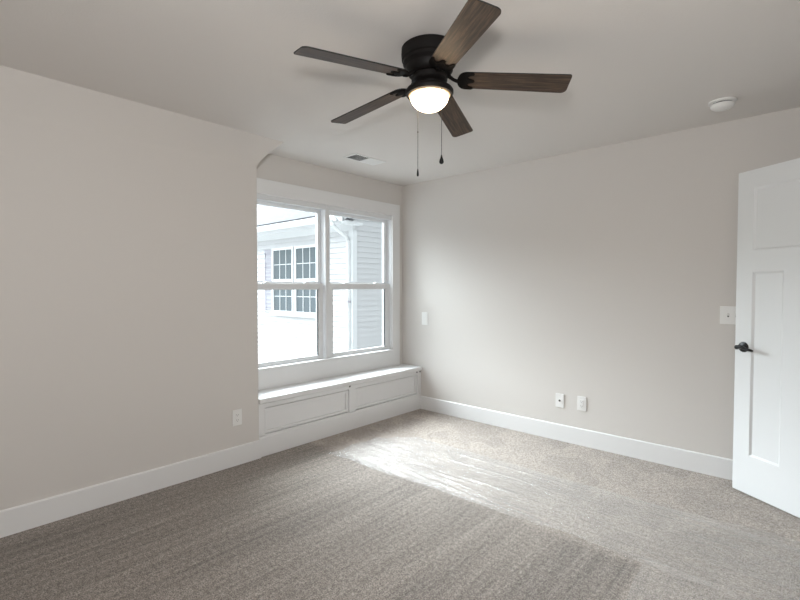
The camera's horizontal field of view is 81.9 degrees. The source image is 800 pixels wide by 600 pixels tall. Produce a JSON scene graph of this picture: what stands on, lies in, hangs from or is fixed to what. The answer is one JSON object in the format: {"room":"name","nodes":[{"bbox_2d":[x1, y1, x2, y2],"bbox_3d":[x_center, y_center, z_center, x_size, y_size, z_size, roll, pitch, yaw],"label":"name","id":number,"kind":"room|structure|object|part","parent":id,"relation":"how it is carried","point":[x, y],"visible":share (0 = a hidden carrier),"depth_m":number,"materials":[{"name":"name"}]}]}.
{"room":"empty bedroom","nodes":[
{"label":"empty bedroom","id":0,"kind":"room"},
{"bbox_2d":[0,65,282,510],"bbox_3d":[-2.040,0.020,2.727,0.511,2.440,2.830,1,2,42],"label":"wall","id":1,"kind":"structure","parent":0,"point":[129,289],"depth_m":2.80,"materials":[{"name":"grey paint"}]},
{"bbox_2d":[0,440,260,537],"bbox_3d":[-1.965,1.175,2.571,0.015,0.140,2.652,1,2,42],"label":"baseboard","id":2,"kind":"structure","parent":1,"relation":"attached to","point":[20,518],"depth_m":2.82,"materials":[{"name":"white paint"}]},
{"bbox_2d":[232,409,241,425],"bbox_3d":[-1.204,0.869,3.406,0.009,0.118,0.074,1,2,42],"label":"wall outlet","id":3,"kind":"object","parent":1,"relation":"attached to","point":[236,414],"visible":1,"depth_m":3.40,"materials":[{"name":"white plastic"}]},
{"bbox_2d":[256,154,401,363],"bbox_3d":[-0.690,-0.029,4.479,0.153,2.440,1.960,1,2,42],"label":"wall","id":4,"kind":"structure","parent":0,"point":[272,167],"depth_m":4.39,"materials":[{"name":"grey paint"}]},
{"bbox_2d":[257,178,399,389],"bbox_3d":[-0.696,-0.144,4.441,0.182,1.758,1.899,1,2,42],"label":"window","id":5,"kind":"structure","parent":4,"relation":"in","point":[326,363],"depth_m":4.38,"materials":[{"name":"white paint"}]},
{"bbox_3d":[-1.041,-0.480,4.090,0.036,0.752,0.812,1,2,42],"label":"sash","id":6,"kind":"part","parent":5,"relation":"part of","materials":[{"name":"white plastic"}]},
{"bbox_3d":[-1.010,0.211,4.081,0.036,0.722,0.808,1,2,42],"label":"sash","id":7,"kind":"part","parent":5,"relation":"part of","materials":[{"name":"white plastic"}]},
{"bbox_3d":[-0.739,-0.165,4.413,0.156,1.465,0.052,1,2,42],"label":"mullion post","id":8,"kind":"part","parent":5,"relation":"part of","materials":[{"name":"white plastic"}]},
{"bbox_3d":[-0.442,-0.499,4.750,0.036,0.752,0.853,1,2,42],"label":"sash","id":9,"kind":"part","parent":5,"relation":"part of","materials":[{"name":"white plastic"}]},
{"bbox_3d":[-0.410,0.193,4.741,0.036,0.722,0.849,1,2,42],"label":"sash","id":10,"kind":"part","parent":5,"relation":"part of","materials":[{"name":"white plastic"}]},
{"bbox_2d":[0,409,799,599],"bbox_3d":[0.228,1.324,1.900,5.030,0.120,4.600,1,2,42],"label":"floor","id":11,"kind":"structure","parent":0,"point":[308,521],"depth_m":2.50,"materials":[{"name":"carpet"}]},
{"bbox_2d":[258,364,421,456],"bbox_3d":[-0.524,0.967,4.356,0.297,0.457,1.956,1,2,42],"label":"window seat","id":12,"kind":"object","parent":11,"relation":"on","point":[292,415],"visible":0.97,"depth_m":4.12,"materials":[{"name":"white paint"}]},
{"bbox_3d":[-0.771,0.934,3.915,0.018,0.196,0.858,1,2,42],"label":"panel moulding","id":13,"kind":"part","parent":12,"relation":"part of","materials":[{"name":"white paint"}]},
{"bbox_3d":[-0.781,0.935,3.924,0.010,0.217,0.876,1,2,42],"label":"panel","id":14,"kind":"part","parent":12,"relation":"part of","materials":[{"name":"white paint"}]},
{"bbox_3d":[-0.133,0.915,4.638,0.010,0.217,0.899,1,2,42],"label":"panel","id":15,"kind":"part","parent":12,"relation":"part of","materials":[{"name":"white paint"}]},
{"bbox_3d":[-0.123,0.914,4.629,0.018,0.196,0.881,1,2,42],"label":"panel moulding","id":16,"kind":"part","parent":12,"relation":"part of","materials":[{"name":"white paint"}]},
{"bbox_2d":[0,0,799,185],"bbox_3d":[0.221,-1.250,1.835,5.350,0.150,4.900,1,2,42],"label":"ceiling","id":17,"kind":"structure","parent":0,"point":[639,69],"depth_m":2.34,"materials":[{"name":"white paint"}]},
{"bbox_2d":[344,153,384,164],"bbox_3d":[-0.307,-1.232,4.050,0.164,0.011,0.356,1,2,42],"label":"ceiling vent","id":18,"kind":"object","parent":17,"relation":"in","point":[357,157],"visible":1,"depth_m":4.04,"materials":[{"name":"white plastic"}]},
{"bbox_2d":[294,0,571,175],"bbox_3d":[0.104,-0.896,2.204,1.204,0.579,1.251,1,2,42],"label":"ceiling fan","id":19,"kind":"object","parent":17,"relation":"hanging from","point":[428,60],"visible":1,"depth_m":2.10,"materials":[{"name":"black metal"}]},
{"bbox_3d":[-0.191,-1.016,1.969,0.511,0.006,0.124,-5,15,-32],"label":"blade","id":20,"kind":"part","parent":19,"relation":"part of","materials":[{"name":"brown wood"}]},
{"bbox_3d":[-0.159,-1.015,2.426,0.511,0.006,0.124,-5,9,40],"label":"blade","id":21,"kind":"part","parent":19,"relation":"part of","materials":[{"name":"brown wood"}]},
{"bbox_3d":[0.139,-0.927,2.178,0.179,0.068,0.179,1,2,42],"label":"lamp shade","id":22,"kind":"part","parent":19,"relation":"part of","materials":[{"name":"white glass"}]},
{"bbox_3d":[0.189,-0.816,2.089,0.003,0.315,0.003,1,2,42],"label":"pull chain","id":23,"kind":"part","parent":19,"relation":"part of","materials":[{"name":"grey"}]},
{"bbox_3d":[0.285,-1.016,2.536,0.124,0.006,0.511,-13,-9,21],"label":"blade","id":24,"kind":"part","parent":19,"relation":"part of","materials":[{"name":"brown wood"}]},
{"bbox_3d":[0.233,-1.016,1.797,0.124,0.006,0.511,12,1,-14],"label":"blade","id":25,"kind":"part","parent":19,"relation":"part of","materials":[{"name":"brown wood"}]},
{"bbox_3d":[0.527,-1.017,2.147,0.511,0.006,0.124,4,-12,4],"label":"blade","id":26,"kind":"part","parent":19,"relation":"part of","materials":[{"name":"brown wood"}]},
{"bbox_2d":[708,97,736,111],"bbox_3d":[1.952,-1.176,2.790,0.146,0.052,0.146,1,2,42],"label":"smoke detector","id":27,"kind":"object","parent":17,"relation":"attached to","point":[724,103],"visible":1,"depth_m":2.75,"materials":[{"name":"white plastic"}]},
{"bbox_2d":[402,107,799,458],"bbox_3d":[1.880,-0.004,3.572,5.180,2.440,0.150,1,2,42],"label":"wall","id":28,"kind":"structure","parent":0,"point":[603,275],"depth_m":3.73,"materials":[{"name":"grey paint"}]},
{"bbox_2d":[422,312,427,324],"bbox_3d":[0.264,0.198,4.936,0.080,0.136,0.010,1,2,42],"label":"light switch","id":29,"kind":"object","parent":28,"relation":"attached to","point":[424,314],"visible":1,"depth_m":4.93,"materials":[{"name":"white plastic"}]},
{"bbox_2d":[556,393,563,407],"bbox_3d":[1.368,0.862,3.949,0.074,0.118,0.016,1,2,42],"label":"cable jack","id":30,"kind":"object","parent":28,"relation":"attached to","point":[559,397],"visible":1,"depth_m":3.95,"materials":[{"name":"white plastic"}]},
{"bbox_2d":[420,396,732,479],"bbox_3d":[1.484,1.139,3.852,3.400,0.140,0.015,1,2,42],"label":"baseboard","id":31,"kind":"structure","parent":28,"relation":"attached to","point":[707,464],"depth_m":3.75,"materials":[{"name":"white paint"}]},
{"bbox_2d":[577,396,585,410],"bbox_3d":[1.510,0.861,3.825,0.074,0.118,0.009,1,2,42],"label":"wall outlet","id":32,"kind":"object","parent":28,"relation":"attached to","point":[581,401],"visible":1,"depth_m":3.82,"materials":[{"name":"white plastic"}]},
{"bbox_2d":[720,306,735,324],"bbox_3d":[2.245,0.105,3.130,0.118,0.122,0.017,1,2,42],"label":"light switch","id":33,"kind":"object","parent":28,"relation":"attached to","point":[727,313],"visible":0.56,"depth_m":3.14,"materials":[{"name":"white plastic"}]},
{"bbox_2d":[732,158,799,517],"bbox_3d":[2.264,0.216,2.627,0.159,2.031,0.724,0,2,-13],"label":"door","id":34,"kind":"structure","parent":28,"relation":"in","point":[766,430],"depth_m":2.77,"materials":[{"name":"white paint"}]},
{"bbox_3d":[2.141,0.300,2.865,0.023,0.033,0.109,0,2,-13],"label":"lever","id":35,"kind":"part","parent":34,"relation":"part of","materials":[{"name":"black metal"}]},
{"bbox_3d":[2.228,0.404,2.790,0.015,1.155,0.187,0,2,-13],"label":"panel","id":36,"kind":"part","parent":34,"relation":"part of","materials":[{"name":"white paint"}]},
{"bbox_3d":[2.262,-0.494,2.612,0.015,0.386,0.499,0,2,-13],"label":"panel","id":37,"kind":"part","parent":34,"relation":"part of","materials":[{"name":"white paint"}]},
{"label":"outside","id":38,"kind":"structure","parent":0,"visible":0},
{"bbox_3d":[-3.815,3.984,15.507,60.000,0.200,70.000,1,2,42],"label":"ground","id":39,"kind":"structure","parent":38,"visible":0},
{"bbox_2d":[257,204,381,362],"bbox_3d":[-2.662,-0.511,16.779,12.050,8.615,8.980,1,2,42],"label":"window panes","id":40,"kind":"structure","parent":39,"relation":"on","point":[286,238],"depth_m":10.85,"materials":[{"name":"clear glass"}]},
{"bbox_2d":[264,249,271,312],"bbox_3d":[-3.451,-0.493,12.109,0.355,1.660,0.036,1,2,42],"label":"shutter","id":41,"kind":"object","parent":40,"relation":"hanging from","point":[267,252],"depth_m":12.11,"materials":[{"name":"grey"}]},
{"bbox_3d":[-2.948,-0.894,11.611,0.815,0.730,0.010,1,2,42],"label":"pane","id":42,"kind":"part","parent":40,"relation":"part of","materials":[{"name":"grey"}]},
{"bbox_3d":[-2.948,-0.094,11.633,0.815,0.730,0.010,1,2,42],"label":"pane","id":43,"kind":"part","parent":40,"relation":"part of","materials":[{"name":"grey"}]},
{"bbox_3d":[-2.594,0.367,11.311,2.030,0.065,0.100,1,2,42],"label":"window sill","id":44,"kind":"part","parent":40,"relation":"part of","materials":[{"name":"white"}]},
{"bbox_3d":[-2.219,-0.875,10.950,0.815,0.730,0.010,1,2,42],"label":"pane","id":45,"kind":"part","parent":40,"relation":"part of","materials":[{"name":"grey"}]},
{"bbox_3d":[-2.219,-0.076,10.972,0.815,0.730,0.010,1,2,42],"label":"pane","id":46,"kind":"part","parent":40,"relation":"part of","materials":[{"name":"grey"}]}
]}

